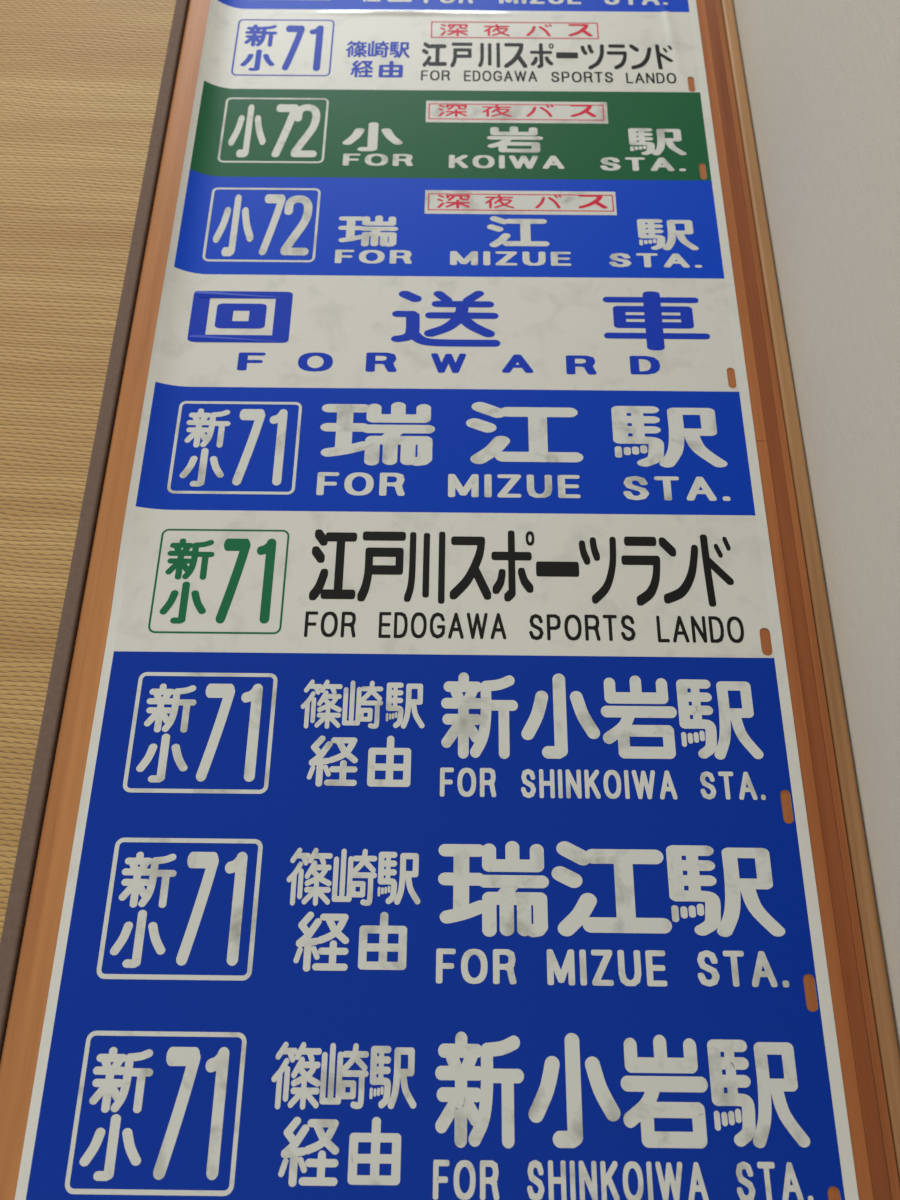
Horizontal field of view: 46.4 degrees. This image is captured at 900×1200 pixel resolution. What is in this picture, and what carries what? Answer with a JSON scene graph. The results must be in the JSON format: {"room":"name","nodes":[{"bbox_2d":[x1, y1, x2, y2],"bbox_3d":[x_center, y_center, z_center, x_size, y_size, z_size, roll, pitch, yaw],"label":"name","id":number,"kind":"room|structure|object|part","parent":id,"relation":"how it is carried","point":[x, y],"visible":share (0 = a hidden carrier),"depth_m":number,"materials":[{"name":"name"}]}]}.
{"room":"tatami room","nodes":[
{"label":"tatami room","id":0,"kind":"room"},
{"bbox_2d":[733,0,899,1052],"bbox_3d":[0.289,-0.696,0.101,0.078,1.755,2.450,1,65,0],"label":"wall","id":1,"kind":"structure","parent":0,"point":[822,77],"depth_m":0.65,"materials":[{"name":"off-white painted plaster"}]},
{"bbox_2d":[721,0,899,1183],"bbox_3d":[0.244,-0.332,0.868,0.010,0.057,2.450,1,65,0],"label":"baseboard","id":2,"kind":"structure","parent":1,"relation":"attached to","point":[865,897],"depth_m":0.67,"materials":[{"name":"beige wood"}]},
{"bbox_3d":[-0.458,-0.313,0.927,1.570,0.065,2.450,1,65,0],"label":"floor","id":3,"kind":"structure","parent":0,"visible":0},
{"bbox_2d":[0,0,189,1061],"bbox_3d":[-0.739,-0.341,0.874,1.006,0.056,2.450,1,65,0],"label":"mat","id":4,"kind":"object","parent":3,"relation":"on","point":[87,86],"visible":0.85,"depth_m":0.78,"materials":[{"name":"beige wicker"}]},
{"bbox_2d":[0,0,899,1199],"bbox_3d":[0.002,-0.334,0.870,0.474,0.055,2.450,1,65,0],"label":"wooden board","id":5,"kind":"object","parent":3,"relation":"on","point":[875,1166],"visible":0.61,"depth_m":0.66,"materials":[{"name":"orange wood"}]},
{"bbox_2d":[15,0,858,1199],"bbox_3d":[-0.002,-0.077,0.711,0.430,0.013,1.410,1,65,0],"label":"destination sign","id":6,"kind":"object","parent":5,"relation":"on","point":[433,840],"visible":1,"depth_m":0.66,"materials":[{"name":"fabric"}]},
{"bbox_3d":[-0.007,0.273,0.551,0.418,0.001,0.104,1,65,0],"label":"destination panel","id":7,"kind":"part","parent":6,"relation":"part of","materials":[{"name":"blue fabric"}]},
{"bbox_3d":[-0.006,0.179,0.596,0.418,0.001,0.103,1,65,0],"label":"destination panel","id":8,"kind":"part","parent":6,"relation":"part of","materials":[{"name":"blue fabric"}]},
{"bbox_3d":[-0.005,0.084,0.641,0.418,0.001,0.109,1,65,0],"label":"destination panel","id":9,"kind":"part","parent":6,"relation":"part of","materials":[{"name":"blue fabric"}]},
{"bbox_3d":[-0.004,-0.013,0.685,0.418,0.004,0.104,1,65,0],"label":"destination panel","id":10,"kind":"part","parent":6,"relation":"part of","materials":[{"name":"white fabric"}]},
{"bbox_3d":[-0.002,-0.106,0.728,0.417,0.006,0.102,1,65,0],"label":"destination panel","id":11,"kind":"part","parent":6,"relation":"part of","materials":[{"name":"blue fabric"}]},
{"bbox_3d":[-0.001,-0.200,0.771,0.417,0.008,0.105,1,65,0],"label":"destination panel","id":12,"kind":"part","parent":6,"relation":"part of","materials":[{"name":"white fabric"}]},
{"bbox_3d":[0.001,-0.293,0.816,0.416,0.008,0.102,1,65,0],"label":"destination panel","id":13,"kind":"part","parent":6,"relation":"part of","materials":[{"name":"blue fabric"}]},
{"bbox_3d":[0.002,-0.385,0.859,0.416,0.008,0.102,1,65,0],"label":"destination panel","id":14,"kind":"part","parent":6,"relation":"part of","materials":[{"name":"green fabric"}]},
{"bbox_3d":[0.003,-0.477,0.903,0.416,0.008,0.102,1,65,0],"label":"destination panel","id":15,"kind":"part","parent":6,"relation":"part of","materials":[{"name":"white fabric"}]},
{"bbox_3d":[0.004,-0.569,0.947,0.416,0.008,0.102,1,65,0],"label":"destination panel","id":16,"kind":"part","parent":6,"relation":"part of","materials":[{"name":"blue fabric"}]}
]}

